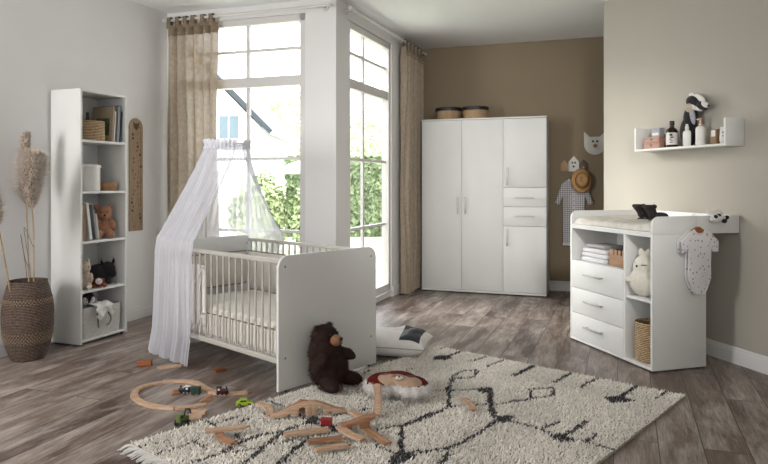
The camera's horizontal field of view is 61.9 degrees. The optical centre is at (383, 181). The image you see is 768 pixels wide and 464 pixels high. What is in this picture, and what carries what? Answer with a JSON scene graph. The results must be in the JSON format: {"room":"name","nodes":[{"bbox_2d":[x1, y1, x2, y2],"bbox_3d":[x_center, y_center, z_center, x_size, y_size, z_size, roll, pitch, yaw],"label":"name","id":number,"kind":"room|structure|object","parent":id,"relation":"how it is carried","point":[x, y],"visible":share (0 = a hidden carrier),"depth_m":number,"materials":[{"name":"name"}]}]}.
{"room":"children's room","nodes":[
{"label":"children's room","id":0,"kind":"room"},
{"bbox_2d":[0,0,166,340],"bbox_3d":[-3.889,-0.193,1.777,0.200,2.865,9.512,0,0,21],"label":"wall","id":1,"kind":"structure","parent":0,"point":[119,47],"depth_m":5.13,"materials":[{"name":"white paint"}]},
{"bbox_2d":[0,303,152,356],"bbox_3d":[-3.780,1.184,1.756,0.016,0.112,9.452,0,0,21],"label":"baseboard","id":2,"kind":"structure","parent":1,"relation":"attached to","point":[142,311],"depth_m":5.77,"materials":[{"name":"wood"}]},
{"bbox_2d":[129,118,142,230],"bbox_3d":[-2.241,-0.068,5.780,0.010,1.015,0.170,0,0,21],"label":"chart","id":3,"kind":"object","parent":1,"relation":"attached to","point":[135,125],"visible":1,"depth_m":5.77,"materials":[{"name":"brown wood"}]},
{"bbox_2d":[167,0,304,217],"bbox_3d":[-1.376,-0.182,6.043,1.487,2.885,0.200,0,0,19],"label":"wall window","id":4,"kind":"structure","parent":1,"relation":"in","point":[298,3],"depth_m":5.92,"materials":[{"name":"white paint"}]},
{"bbox_2d":[162,3,331,22],"bbox_3d":[-1.276,-1.535,5.854,1.759,0.060,0.093,0,0,19],"label":"curtain rod","id":5,"kind":"object","parent":4,"relation":"attached to","point":[325,7],"visible":0.86,"depth_m":5.75,"materials":[{"name":"metal"}]},
{"bbox_2d":[167,13,218,215],"bbox_3d":[-1.794,-0.168,6.001,0.562,2.792,0.078,0,0,19],"label":"curtain","id":6,"kind":"object","parent":5,"relation":"hanging from","point":[193,52],"visible":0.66,"depth_m":6.00,"materials":[{"name":"beige fabric"}]},
{"bbox_2d":[217,13,304,253],"bbox_3d":[-1.347,-0.164,5.968,1.380,2.688,0.104,0,0,19],"label":"window","id":7,"kind":"structure","parent":4,"relation":"attached to","point":[250,82],"depth_m":5.83,"materials":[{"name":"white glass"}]},
{"bbox_2d":[305,0,349,252],"bbox_3d":[-0.508,-0.193,5.819,0.300,2.865,0.335,0,0,19],"label":"pillar","id":8,"kind":"structure","parent":0,"point":[327,33],"depth_m":5.68,"materials":[{"name":"white paint"}]},
{"bbox_2d":[131,0,606,48],"bbox_3d":[-0.299,-1.675,2.644,10.797,0.100,10.888,0,0,0],"label":"ceiling","id":9,"kind":"structure","parent":0,"point":[427,24],"depth_m":6.29,"materials":[{"name":"white paint"}]},
{"bbox_2d":[346,3,418,302],"bbox_3d":[-0.044,-0.182,6.874,0.200,2.885,2.179,0,0,21],"label":"wall","id":10,"kind":"structure","parent":0,"point":[355,18],"depth_m":7.01,"materials":[{"name":"white paint"}]},
{"bbox_2d":[350,22,392,297],"bbox_3d":[-0.157,-0.153,6.408,0.104,2.664,1.128,0,0,21],"label":"window","id":11,"kind":"structure","parent":10,"relation":"in","point":[360,87],"depth_m":6.79,"materials":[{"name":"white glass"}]},
{"bbox_2d":[344,6,426,55],"bbox_3d":[0.068,-1.545,6.724,0.116,0.060,2.260,0,0,21],"label":"curtain rod","id":12,"kind":"object","parent":10,"relation":"attached to","point":[351,8],"visible":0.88,"depth_m":6.23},
{"bbox_2d":[400,39,423,293],"bbox_3d":[0.331,-0.173,7.294,0.123,2.802,0.635,0,0,21],"label":"curtain","id":13,"kind":"object","parent":12,"relation":"hanging from","point":[411,61],"visible":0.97,"depth_m":7.15,"materials":[{"name":"beige fabric"}]},
{"bbox_2d":[0,286,767,463],"bbox_3d":[1.224,1.290,1.233,10.103,0.100,12.439,0,0,21],"label":"floor","id":14,"kind":"structure","parent":0,"point":[73,404],"depth_m":3.96,"materials":[{"name":"brown wood"}]},
{"bbox_2d":[0,277,54,361],"bbox_3d":[-2.503,0.964,4.500,0.336,0.552,0.336,0,0,-29],"label":"floor vase","id":15,"kind":"object","parent":14,"relation":"on","point":[27,316],"visible":0.99,"depth_m":4.38,"materials":[{"name":"wicker"}]},
{"bbox_2d":[0,187,9,291],"bbox_3d":[-2.604,0.597,4.259,0.227,1.228,0.340,0,0,-20],"label":"stem","id":16,"kind":"object","parent":15,"relation":"in","point":[1,204],"visible":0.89,"depth_m":4.28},
{"bbox_2d":[13,131,34,281],"bbox_3d":[-2.581,0.420,4.577,0.196,1.580,0.182,0,0,22],"label":"stem","id":17,"kind":"object","parent":15,"relation":"in","point":[25,143],"visible":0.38,"depth_m":4.56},
{"bbox_2d":[6,147,56,281],"bbox_3d":[-2.411,0.482,4.370,0.367,1.456,0.358,0,0,9],"label":"stem","id":18,"kind":"object","parent":15,"relation":"in","point":[30,172],"visible":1,"depth_m":4.34,"materials":[{"name":"plant"}]},
{"bbox_2d":[51,88,126,345],"bbox_3d":[-2.336,0.267,5.087,0.300,1.946,0.478,0,0,21],"label":"bookcase","id":19,"kind":"object","parent":14,"relation":"on","point":[69,107],"visible":0.78,"depth_m":4.90,"materials":[{"name":"white wood"}]},
{"bbox_2d":[82,205,85,240],"bbox_3d":[-2.378,0.314,4.897,0.200,0.275,0.050,0,0,21],"label":"book","id":20,"kind":"object","parent":19,"relation":"on","point":[83,206],"visible":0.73,"depth_m":4.87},
{"bbox_2d":[82,259,92,288],"bbox_3d":[-2.303,0.712,4.927,0.122,0.232,0.129,0,0,-19],"label":"plush bunny","id":21,"kind":"object","parent":19,"relation":"on","point":[87,277],"visible":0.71,"depth_m":4.91,"materials":[{"name":"beige fabric"}]},
{"bbox_2d":[82,203,92,239],"bbox_3d":[-2.357,0.304,4.952,0.200,0.286,0.065,0,0,21],"label":"book","id":22,"kind":"object","parent":19,"relation":"on","point":[88,221],"visible":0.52,"depth_m":4.92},
{"bbox_2d":[82,164,102,190],"bbox_3d":[-2.334,-0.034,5.021,0.210,0.207,0.210,0,0,21],"label":"canister","id":23,"kind":"object","parent":19,"relation":"on","point":[90,173],"visible":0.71,"depth_m":4.95,"materials":[{"name":"white plastic"}]},
{"bbox_2d":[89,205,95,239],"bbox_3d":[-2.346,0.311,4.981,0.200,0.271,0.065,0,0,21],"label":"book","id":24,"kind":"object","parent":19,"relation":"on","point":[90,206],"visible":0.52,"depth_m":4.95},
{"bbox_2d":[82,120,104,140],"bbox_3d":[-2.324,-0.401,5.046,0.230,0.155,0.230,0,0,21],"label":"seagrass basket","id":25,"kind":"object","parent":19,"relation":"on","point":[91,129],"visible":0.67,"depth_m":4.96,"materials":[{"name":"wicker"}]},
{"bbox_2d":[92,277,106,287],"bbox_3d":[-2.236,0.787,5.019,0.115,0.080,0.100,0,0,-24],"label":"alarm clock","id":26,"kind":"object","parent":19,"relation":"on","point":[98,282],"visible":0.98,"depth_m":5.00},
{"bbox_2d":[82,300,119,339],"bbox_3d":[-2.284,1.079,5.053,0.239,0.237,0.401,0,0,21],"label":"basket","id":27,"kind":"object","parent":19,"relation":"on","point":[91,326],"visible":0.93,"depth_m":4.98,"materials":[{"name":"fabric"}]},
{"bbox_2d":[82,292,95,308],"bbox_3d":[-2.324,1.020,5.025,0.118,0.325,0.121,0,0,18],"label":"penguin","id":28,"kind":"object","parent":27,"relation":"in","point":[87,298],"visible":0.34,"depth_m":4.99,"materials":[{"name":"black fabric"}]},
{"bbox_2d":[88,300,113,320],"bbox_3d":[-2.207,1.003,4.988,0.108,0.134,0.191,0,0,21],"label":"cloth","id":29,"kind":"object","parent":27,"relation":"hanging from","point":[103,306],"visible":1,"depth_m":4.97,"materials":[{"name":"white fabric"}]},
{"bbox_2d":[90,257,115,283],"bbox_3d":[-2.297,0.721,5.164,0.165,0.211,0.251,0,0,33],"label":"bull","id":30,"kind":"object","parent":19,"relation":"on","point":[106,270],"visible":0.56,"depth_m":5.15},
{"bbox_2d":[92,106,114,141],"bbox_3d":[-2.278,-0.467,5.185,0.215,0.285,0.036,0,0,21],"label":"book","id":31,"kind":"object","parent":19,"relation":"on","point":[106,114],"visible":0.66,"depth_m":5.16,"materials":[{"name":"paper"}]},
{"bbox_2d":[96,118,109,134],"bbox_3d":[-2.275,-0.445,5.173,0.140,0.140,0.011,0,0,21],"label":"picture","id":32,"kind":"object","parent":31,"relation":"attached to","point":[107,120],"depth_m":5.16},
{"bbox_2d":[94,204,116,237],"bbox_3d":[-2.254,0.316,5.157,0.203,0.270,0.177,0,0,-31],"label":"teddy bear","id":33,"kind":"object","parent":19,"relation":"on","point":[107,225],"visible":0.81,"depth_m":5.13},
{"bbox_2d":[100,182,117,190],"bbox_3d":[-2.248,0.035,5.203,0.158,0.070,0.158,0,0,21],"label":"round box","id":34,"kind":"object","parent":19,"relation":"on","point":[104,186],"visible":0.83,"depth_m":5.14,"materials":[{"name":"brown wood"}]},
{"bbox_2d":[115,106,119,141],"bbox_3d":[-2.254,-0.469,5.232,0.210,0.290,0.036,0,0,21],"label":"book","id":35,"kind":"object","parent":19,"relation":"on","point":[117,108],"visible":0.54,"depth_m":5.20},
{"bbox_2d":[132,397,151,406],"bbox_3d":[-1.361,1.233,3.593,0.169,0.012,0.047,0,0,44],"label":"track piece","id":36,"kind":"object","parent":14,"relation":"on","point":[138,400],"visible":1,"depth_m":3.58,"materials":[{"name":"brown wood"}]},
{"bbox_2d":[137,359,152,366],"bbox_3d":[-1.611,1.220,4.313,0.090,0.038,0.040,0,0,-8],"label":"block","id":37,"kind":"object","parent":14,"relation":"on","point":[148,362],"visible":1,"depth_m":4.29,"materials":[{"name":"orange wood"}]},
{"bbox_2d":[136,381,161,389],"bbox_3d":[-1.425,1.233,3.881,0.058,0.012,0.174,0,0,39],"label":"track piece","id":38,"kind":"object","parent":14,"relation":"on","point":[150,384],"visible":0.99,"depth_m":3.88,"materials":[{"name":"brown wood"}]},
{"bbox_2d":[146,403,175,409],"bbox_3d":[-1.221,1.233,3.509,0.171,0.012,0.051,0,0,16],"label":"track piece","id":39,"kind":"object","parent":14,"relation":"on","point":[153,405],"visible":1,"depth_m":3.50,"materials":[{"name":"brown wood"}]},
{"bbox_2d":[162,379,189,383],"bbox_3d":[-1.284,1.233,3.953,0.173,0.012,0.051,0,0,-7],"label":"track piece","id":40,"kind":"object","parent":14,"relation":"on","point":[174,380],"visible":1,"depth_m":3.94,"materials":[{"name":"brown wood"}]},
{"bbox_2d":[174,408,191,426],"bbox_3d":[-1.019,1.198,3.268,0.052,0.082,0.097,0,0,28],"label":"tractor","id":41,"kind":"object","parent":14,"relation":"on","point":[181,419],"visible":0.98,"depth_m":3.24,"materials":[{"name":"green plastic"}]},
{"bbox_2d":[175,402,206,409],"bbox_3d":[-1.061,1.233,3.515,0.169,0.012,0.050,0,0,-20],"label":"track piece","id":42,"kind":"object","parent":14,"relation":"on","point":[199,405],"visible":0.99,"depth_m":3.51,"materials":[{"name":"brown wood"}]},
{"bbox_2d":[217,390,250,395],"bbox_3d":[-0.875,1.233,3.735,0.189,0.012,0.051,0,0,-10],"label":"track piece","id":43,"kind":"object","parent":14,"relation":"on","point":[244,392],"visible":0.88,"depth_m":3.73,"materials":[{"name":"brown wood"}]},
{"bbox_2d":[236,398,252,407],"bbox_3d":[-0.771,1.218,3.540,0.094,0.041,0.050,0,0,-12],"label":"toy car","id":44,"kind":"object","parent":14,"relation":"on","point":[242,401],"visible":0.96,"depth_m":3.52,"materials":[{"name":"green paint"}]},
{"bbox_2d":[190,235,375,391],"bbox_3d":[-0.863,0.838,4.526,1.432,0.805,0.833,0,0,42],"label":"crib","id":45,"kind":"object","parent":14,"relation":"on","point":[337,286],"visible":0.65,"depth_m":4.08,"materials":[{"name":"white wood"}]},
{"bbox_2d":[148,138,282,366],"bbox_3d":[-1.234,0.457,4.864,0.663,1.555,1.014,0,0,42],"label":"canopy","id":46,"kind":"object","parent":45,"relation":"attached to","point":[222,195],"visible":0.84,"depth_m":4.63,"materials":[{"name":"white fabric"}]},
{"bbox_2d":[191,250,286,331],"bbox_3d":[-0.978,0.786,4.606,1.085,0.461,0.775,0,0,42],"label":"bumper cover","id":47,"kind":"object","parent":45,"relation":"attached to","point":[251,252],"visible":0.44,"depth_m":5.01,"materials":[{"name":"white fabric"}]},
{"bbox_3d":[-0.858,0.967,4.522,1.370,0.104,0.697,0,0,42],"label":"mattress","id":48,"kind":"object","parent":45,"relation":"on","visible":0},
{"bbox_2d":[190,290,275,354],"bbox_3d":[-0.843,0.932,4.469,1.255,0.204,0.679,0,0,42],"label":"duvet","id":49,"kind":"object","parent":48,"relation":"on","point":[245,292],"visible":0.47,"depth_m":4.18,"materials":[{"name":"white fabric"}]},
{"bbox_2d":[117,346,684,463],"bbox_3d":[0.247,1.224,3.308,1.742,0.029,2.533,0,0,42],"label":"rug","id":50,"kind":"object","parent":14,"relation":"on","point":[526,413],"visible":0.87,"depth_m":3.25,"materials":[{"name":"fabric"}]},
{"bbox_2d":[215,432,237,444],"bbox_3d":[-0.747,1.201,3.003,0.059,0.012,0.191,0,0,-38],"label":"track piece","id":51,"kind":"object","parent":50,"relation":"on","point":[220,436],"visible":0.96,"depth_m":2.97,"materials":[{"name":"brown wood"}]},
{"bbox_2d":[205,424,249,433],"bbox_3d":[-0.751,1.187,3.079,0.212,0.012,0.040,0,0,-17],"label":"track piece","id":52,"kind":"object","parent":51,"relation":"on","point":[242,426],"visible":1,"depth_m":3.07,"materials":[{"name":"brown wood"}]},
{"bbox_2d":[256,401,273,416],"bbox_3d":[-0.621,1.201,3.387,0.059,0.012,0.233,0,0,-27],"label":"track piece","id":53,"kind":"object","parent":50,"relation":"on","point":[268,409],"visible":1,"depth_m":3.40,"materials":[{"name":"brown wood"}]},
{"bbox_2d":[270,400,310,417],"bbox_3d":[-0.483,1.175,3.315,0.211,0.067,0.041,0,0,-12],"label":"ramp","id":54,"kind":"object","parent":50,"relation":"on","point":[293,410],"visible":1,"depth_m":3.30,"materials":[{"name":"brown wood"}]},
{"bbox_2d":[283,427,331,436],"bbox_3d":[-0.364,1.201,3.079,0.234,0.012,0.040,0,0,-18],"label":"track piece","id":55,"kind":"object","parent":50,"relation":"on","point":[320,429],"visible":1,"depth_m":3.07,"materials":[{"name":"brown wood"}]},
{"bbox_2d":[307,436,345,444],"bbox_3d":[-0.267,1.201,2.981,0.183,0.012,0.048,0,0,-15],"label":"track piece","id":56,"kind":"object","parent":50,"relation":"on","point":[318,440],"visible":1,"depth_m":2.97,"materials":[{"name":"brown wood"}]},
{"bbox_2d":[320,417,333,427],"bbox_3d":[-0.281,1.188,3.159,0.065,0.044,0.030,0,0,4],"label":"wagon","id":57,"kind":"object","parent":50,"relation":"on","point":[325,421],"visible":0.98,"depth_m":3.15,"materials":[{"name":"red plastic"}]},
{"bbox_2d":[311,400,346,414],"bbox_3d":[-0.290,1.175,3.355,0.183,0.067,0.041,0,0,-12],"label":"ramp","id":58,"kind":"object","parent":50,"relation":"on","point":[326,408],"visible":1,"depth_m":3.33,"materials":[{"name":"brown wood"}]},
{"bbox_2d":[314,442,350,452],"bbox_3d":[-0.231,1.201,2.900,0.172,0.012,0.044,0,0,-21],"label":"track piece","id":59,"kind":"object","parent":50,"relation":"on","point":[344,445],"visible":1,"depth_m":2.89,"materials":[{"name":"brown wood"}]},
{"bbox_2d":[306,321,362,393],"bbox_3d":[-0.309,1.025,3.796,0.323,0.371,0.327,0,0,36],"label":"plush bear","id":60,"kind":"object","parent":50,"relation":"on","point":[328,368],"visible":1,"depth_m":3.75},
{"bbox_2d":[335,425,365,441],"bbox_3d":[-0.160,1.201,3.055,0.052,0.012,0.229,0,0,-37],"label":"track piece","id":61,"kind":"object","parent":50,"relation":"on","point":[345,431],"visible":0.99,"depth_m":3.04,"materials":[{"name":"brown wood"}]},
{"bbox_2d":[341,413,375,428],"bbox_3d":[-0.128,1.177,3.151,0.170,0.062,0.040,0,0,-6],"label":"toy train track","id":62,"kind":"object","parent":50,"relation":"on","point":[363,421],"visible":0.95,"depth_m":3.13,"materials":[{"name":"brown wood"}]},
{"bbox_2d":[373,383,381,415],"bbox_3d":[-0.036,1.157,3.408,0.051,0.102,0.225,0,0,0],"label":"track piece","id":63,"kind":"object","parent":50,"relation":"on","point":[377,387],"visible":0.98,"depth_m":3.40,"materials":[{"name":"brown wood"}]},
{"bbox_2d":[363,428,391,445],"bbox_3d":[-0.028,1.201,3.012,0.040,0.012,0.215,0,0,-32],"label":"track piece","id":64,"kind":"object","parent":50,"relation":"on","point":[370,432],"visible":1,"depth_m":3.00,"materials":[{"name":"brown wood"}]},
{"bbox_2d":[362,371,435,400],"bbox_3d":[0.081,1.145,3.636,0.432,0.124,0.300,0,0,14],"label":"cushion","id":65,"kind":"object","parent":50,"relation":"on","point":[402,384],"visible":0.9,"depth_m":3.56,"materials":[{"name":"fabric"}]},
{"bbox_2d":[460,397,476,411],"bbox_3d":[0.461,1.201,3.457,0.052,0.012,0.205,0,0,-10],"label":"track piece","id":66,"kind":"object","parent":50,"relation":"on","point":[471,406],"visible":1,"depth_m":3.45,"materials":[{"name":"brown wood"}]},
{"bbox_2d":[376,325,433,356],"bbox_3d":[0.100,1.145,4.630,0.465,0.188,0.406,0,0,14],"label":"floor cushion","id":67,"kind":"object","parent":14,"relation":"on","point":[403,341],"visible":0.84,"depth_m":4.47,"materials":[{"name":"white fabric"}]},
{"bbox_2d":[421,116,549,296],"bbox_3d":[1.151,0.265,7.275,1.389,1.950,0.473,0,0,19],"label":"wardrobe","id":68,"kind":"object","parent":14,"relation":"on","point":[486,181],"visible":1,"depth_m":7.06,"materials":[{"name":"white wood"}]},
{"bbox_2d":[435,107,461,118],"bbox_3d":[0.745,-0.783,7.378,0.303,0.144,0.303,0,0,19],"label":"storage basket","id":69,"kind":"object","parent":68,"relation":"on","point":[441,112],"visible":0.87,"depth_m":7.26,"materials":[{"name":"brown wicker"}]},
{"bbox_2d":[462,106,488,117],"bbox_3d":[1.039,-0.783,7.278,0.303,0.144,0.303,0,0,19],"label":"storage basket","id":70,"kind":"object","parent":68,"relation":"on","point":[468,111],"visible":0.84,"depth_m":7.16,"materials":[{"name":"brown wicker"}]},
{"bbox_2d":[570,210,738,371],"bbox_3d":[1.925,0.733,4.693,0.734,1.014,0.949,0,0,-16],"label":"table","id":71,"kind":"object","parent":14,"relation":"on","point":[604,307],"visible":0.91,"depth_m":4.41,"materials":[{"name":"white wood"}]},
{"bbox_2d":[581,256,608,263],"bbox_3d":[1.676,0.592,4.885,0.203,0.033,0.300,0,0,-16],"label":"folded towel","id":72,"kind":"object","parent":71,"relation":"on","point":[587,258],"visible":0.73,"depth_m":4.82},
{"bbox_2d":[582,251,608,259],"bbox_3d":[1.681,0.558,4.882,0.203,0.032,0.310,0,0,-16],"label":"folded towel","id":73,"kind":"object","parent":72,"relation":"on","point":[590,254],"visible":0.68,"depth_m":4.82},
{"bbox_2d":[583,247,623,254],"bbox_3d":[1.685,0.524,4.883,0.203,0.032,0.290,0,0,-16],"label":"folded towel","id":74,"kind":"object","parent":73,"relation":"on","point":[587,249],"visible":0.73,"depth_m":4.82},
{"bbox_2d":[586,243,623,249],"bbox_3d":[1.682,0.491,4.874,0.188,0.030,0.235,0,0,-16],"label":"folded towel","id":75,"kind":"object","parent":74,"relation":"on","point":[603,246],"visible":0.9,"depth_m":4.79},
{"bbox_2d":[574,259,623,269],"bbox_3d":[1.777,0.619,4.793,0.398,0.018,0.636,0,0,-16],"label":"shelf","id":76,"kind":"object","parent":71,"relation":"attached to","point":[577,262],"depth_m":4.78,"materials":[{"name":"white wood"}]},
{"bbox_2d":[570,210,651,231],"bbox_3d":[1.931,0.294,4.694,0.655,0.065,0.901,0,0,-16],"label":"changing pad","id":77,"kind":"object","parent":71,"relation":"on","point":[631,222],"visible":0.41,"depth_m":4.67,"materials":[{"name":"grey fabric"}]},
{"bbox_2d":[632,204,649,218],"bbox_3d":[1.894,0.214,4.646,0.178,0.113,0.101,0,0,30],"label":"bootie","id":78,"kind":"object","parent":77,"relation":"on","point":[642,214],"visible":0.73,"depth_m":4.63,"materials":[{"name":"black fabric"}]},
{"bbox_2d":[642,204,667,219],"bbox_3d":[1.920,0.214,4.524,0.178,0.113,0.101,0,0,24],"label":"bootie","id":79,"kind":"object","parent":77,"relation":"on","point":[651,211],"visible":0.84,"depth_m":4.51,"materials":[{"name":"black fabric"}]},
{"bbox_2d":[572,224,650,234],"bbox_3d":[1.942,0.336,4.698,0.698,0.016,0.912,0,0,-16],"label":"tray","id":80,"kind":"object","parent":71,"relation":"on","point":[574,226],"depth_m":4.56,"materials":[{"name":"white wood"}]},
{"bbox_2d":[609,249,623,267],"bbox_3d":[1.742,0.548,4.613,0.150,0.120,0.170,0,0,-16],"label":"box","id":81,"kind":"object","parent":71,"relation":"on","point":[616,258],"visible":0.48,"depth_m":4.59,"materials":[{"name":"brown wood"}]},
{"bbox_2d":[625,248,650,295],"bbox_3d":[1.766,0.611,4.326,0.250,0.323,0.154,0,0,29],"label":"stuffed animal","id":82,"kind":"object","parent":71,"relation":"on","point":[639,280],"visible":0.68,"depth_m":4.29,"materials":[{"name":"white fabric"}]},
{"bbox_2d":[626,294,650,303],"bbox_3d":[1.900,0.784,4.345,0.412,0.018,0.257,0,0,-16],"label":"shelf","id":83,"kind":"object","parent":71,"relation":"attached to","point":[629,297],"depth_m":4.33,"materials":[{"name":"white wood"}]},
{"bbox_2d":[634,318,650,363],"bbox_3d":[1.819,1.075,4.331,0.230,0.262,0.230,0,0,-16],"label":"seagrass basket","id":84,"kind":"object","parent":71,"relation":"on","point":[642,339],"visible":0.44,"depth_m":4.27,"materials":[{"name":"wicker"}]},
{"bbox_2d":[656,210,711,215],"bbox_3d":[2.269,0.278,4.793,0.016,0.100,0.912,0,0,-16],"label":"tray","id":85,"kind":"object","parent":71,"relation":"on","point":[670,213],"depth_m":4.83,"materials":[{"name":"white wood"}]},
{"bbox_2d":[651,215,738,234],"bbox_3d":[2.071,0.285,4.251,0.700,0.118,0.018,0,0,-16],"label":"tray","id":86,"kind":"object","parent":71,"relation":"on","point":[668,225],"depth_m":4.22,"materials":[{"name":"white wood"}]},
{"bbox_2d":[691,214,703,232],"bbox_3d":[2.058,0.291,4.232,0.182,0.158,0.062,0,0,-16],"label":"hanger","id":87,"kind":"object","parent":71,"relation":"hanging from","point":[697,229],"visible":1,"depth_m":4.21,"materials":[{"name":"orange wood"}]},
{"bbox_2d":[677,229,718,294],"bbox_3d":[2.064,0.522,4.206,0.308,0.427,0.046,0,0,-16],"label":"baby onesie","id":88,"kind":"object","parent":87,"relation":"hanging from","point":[697,248],"visible":1,"depth_m":4.19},
{"bbox_2d":[706,210,728,222],"bbox_3d":[2.221,0.231,4.258,0.153,0.085,0.097,0,0,-16],"label":"toy","id":89,"kind":"object","parent":71,"relation":"on","point":[717,217],"visible":1,"depth_m":4.23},
{"bbox_2d":[419,37,603,280],"bbox_3d":[2.603,-0.193,7.204,4.920,2.865,0.200,0,0,19],"label":"wall","id":90,"kind":"structure","parent":0,"point":[562,81],"depth_m":7.33,"materials":[{"name":"beige paint"}]},
{"bbox_2d":[550,280,569,290],"bbox_3d":[2.649,1.184,7.073,4.649,0.112,0.016,0,0,19],"label":"baseboard","id":91,"kind":"structure","parent":90,"relation":"attached to","point":[554,285],"depth_m":7.29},
{"bbox_2d":[560,156,587,170],"bbox_3d":[2.145,-0.207,7.226,0.297,0.175,0.051,0,0,19],"label":"hook rack","id":92,"kind":"object","parent":90,"relation":"attached to","point":[573,164],"visible":0.94,"depth_m":7.24,"materials":[{"name":"beige paint"}]},
{"bbox_2d":[555,179,592,245],"bbox_3d":[2.141,0.342,7.218,0.420,0.757,0.046,0,0,19],"label":"gingham romper","id":93,"kind":"object","parent":92,"relation":"hanging from","point":[573,201],"visible":0.51,"depth_m":7.23,"materials":[{"name":"white fabric"}]},
{"bbox_2d":[571,168,591,192],"bbox_3d":[2.192,-0.014,7.103,0.225,0.275,0.130,0,0,19],"label":"straw hat","id":94,"kind":"object","parent":92,"relation":"hanging from","point":[581,179],"visible":1,"depth_m":7.10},
{"bbox_2d":[584,132,603,154],"bbox_3d":[2.359,-0.438,7.156,0.236,0.267,0.045,0,0,19],"label":"wall decoration","id":95,"kind":"object","parent":90,"relation":"attached to","point":[593,145],"visible":0.88,"depth_m":7.16,"materials":[{"name":"grey paint"}]},
{"bbox_2d":[604,0,767,356],"bbox_3d":[3.351,-0.193,1.568,0.200,2.865,8.851,0,0,-17],"label":"wall","id":96,"kind":"structure","parent":0,"point":[657,53],"depth_m":4.64,"materials":[{"name":"beige paint"}]},
{"bbox_2d":[635,118,743,151],"bbox_3d":[2.217,-0.336,4.723,0.156,0.186,0.915,0,0,-17],"label":"floating shelf","id":97,"kind":"object","parent":96,"relation":"attached to","point":[733,127],"visible":0.98,"depth_m":4.31,"materials":[{"name":"white wood"}]},
{"bbox_2d":[643,142,663,148],"bbox_3d":[2.130,-0.282,5.008,0.102,0.045,0.184,0,0,-17],"label":"box","id":98,"kind":"object","parent":97,"relation":"on","point":[657,144],"visible":0.73,"depth_m":4.96,"materials":[{"name":"cardboard"}]},
{"bbox_2d":[644,136,663,142],"bbox_3d":[2.130,-0.329,5.009,0.102,0.045,0.174,0,0,-17],"label":"box","id":99,"kind":"object","parent":98,"relation":"on","point":[657,138],"visible":0.71,"depth_m":4.97,"materials":[{"name":"cardboard"}]},
{"bbox_2d":[652,128,664,136],"bbox_3d":[2.141,-0.387,5.000,0.051,0.068,0.090,0,0,-17],"label":"carton","id":100,"kind":"object","parent":99,"relation":"on","point":[655,131],"visible":0.8,"depth_m":4.96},
{"bbox_2d":[666,121,677,146],"bbox_3d":[2.170,-0.360,4.824,0.084,0.200,0.084,0,0,-17],"label":"bottle","id":101,"kind":"object","parent":97,"relation":"on","point":[671,133],"visible":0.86,"depth_m":4.79,"materials":[{"name":"brown glass"}]},
{"bbox_2d":[683,124,690,145],"bbox_3d":[2.189,-0.339,4.623,0.040,0.159,0.068,0,0,-17],"label":"bottle","id":102,"kind":"object","parent":97,"relation":"on","point":[687,133],"visible":0.98,"depth_m":4.60,"materials":[{"name":"white plastic"}]},
{"bbox_2d":[680,93,709,145],"bbox_3d":[2.255,-0.457,4.639,0.105,0.391,0.303,0,0,-11],"label":"plush badger","id":103,"kind":"object","parent":97,"relation":"on","point":[695,102],"visible":0.89,"depth_m":4.63,"materials":[{"name":"black fabric"}]},
{"bbox_2d":[695,118,705,144],"bbox_3d":[2.247,-0.356,4.544,0.066,0.192,0.066,0,0,-17],"label":"bottle","id":104,"kind":"object","parent":97,"relation":"on","point":[700,131],"visible":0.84,"depth_m":4.52,"materials":[{"name":"white plastic"}]},
{"bbox_2d":[711,129,719,143],"bbox_3d":[2.296,-0.312,4.432,0.041,0.105,0.048,0,0,-17],"label":"carton","id":105,"kind":"object","parent":97,"relation":"on","point":[715,133],"visible":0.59,"depth_m":4.41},
{"bbox_2d":[706,338,767,374],"bbox_3d":[3.240,1.184,1.561,0.016,0.112,8.801,0,0,-17],"label":"baseboard","id":106,"kind":"structure","parent":96,"relation":"attached to","point":[748,359],"depth_m":4.34,"materials":[{"name":"wood"}]},
{"label":"outside","id":107,"kind":"structure","parent":0,"visible":0},
{"bbox_2d":[284,237,381,284],"bbox_3d":[-8.000,1.615,26.500,44.000,0.150,43.000,0,0,0],"label":"lawn","id":108,"kind":"structure","parent":107,"point":[375,243],"depth_m":15.28,"materials":[{"name":"white"}]},
{"bbox_2d":[216,57,299,228],"bbox_3d":[-5.900,-1.429,19.150,6.303,5.938,6.700,0,0,0],"label":"house","id":109,"kind":"structure","parent":108,"relation":"on","point":[270,137],"depth_m":16.46,"materials":[{"name":"white"}]},
{"bbox_2d":[256,169,288,240],"bbox_3d":[-2.800,0.669,14.215,1.382,1.910,1.144,0,0,0],"label":"bush","id":110,"kind":"object","parent":108,"relation":"on","point":[268,189],"visible":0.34,"depth_m":14.03,"materials":[{"name":"green plant"}]},
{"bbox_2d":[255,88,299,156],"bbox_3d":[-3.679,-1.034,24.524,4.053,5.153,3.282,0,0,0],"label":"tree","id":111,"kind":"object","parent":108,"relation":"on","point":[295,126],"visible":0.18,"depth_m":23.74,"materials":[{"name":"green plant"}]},
{"bbox_2d":[287,186,299,250],"bbox_3d":[-1.618,0.699,14.017,0.929,1.826,0.885,0,0,-39],"label":"bush","id":112,"kind":"object","parent":108,"relation":"on","point":[295,225],"visible":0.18,"depth_m":13.79,"materials":[{"name":"green plant"}]},
{"bbox_2d":[270,160,350,173],"bbox_3d":[-1.900,0.455,16.400,1.940,2.170,1.940,0,0,-22],"label":"parasol","id":113,"kind":"object","parent":108,"relation":"on","point":[292,168],"visible":0.1,"depth_m":15.80,"materials":[{"name":"white fabric"}]},
{"bbox_2d":[283,155,381,236],"bbox_3d":[-0.269,0.427,18.397,5.188,2.479,1.247,0,0,0],"label":"hedge","id":114,"kind":"object","parent":108,"relation":"on","point":[372,171],"visible":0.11,"depth_m":17.95,"materials":[{"name":"green plant"}]},
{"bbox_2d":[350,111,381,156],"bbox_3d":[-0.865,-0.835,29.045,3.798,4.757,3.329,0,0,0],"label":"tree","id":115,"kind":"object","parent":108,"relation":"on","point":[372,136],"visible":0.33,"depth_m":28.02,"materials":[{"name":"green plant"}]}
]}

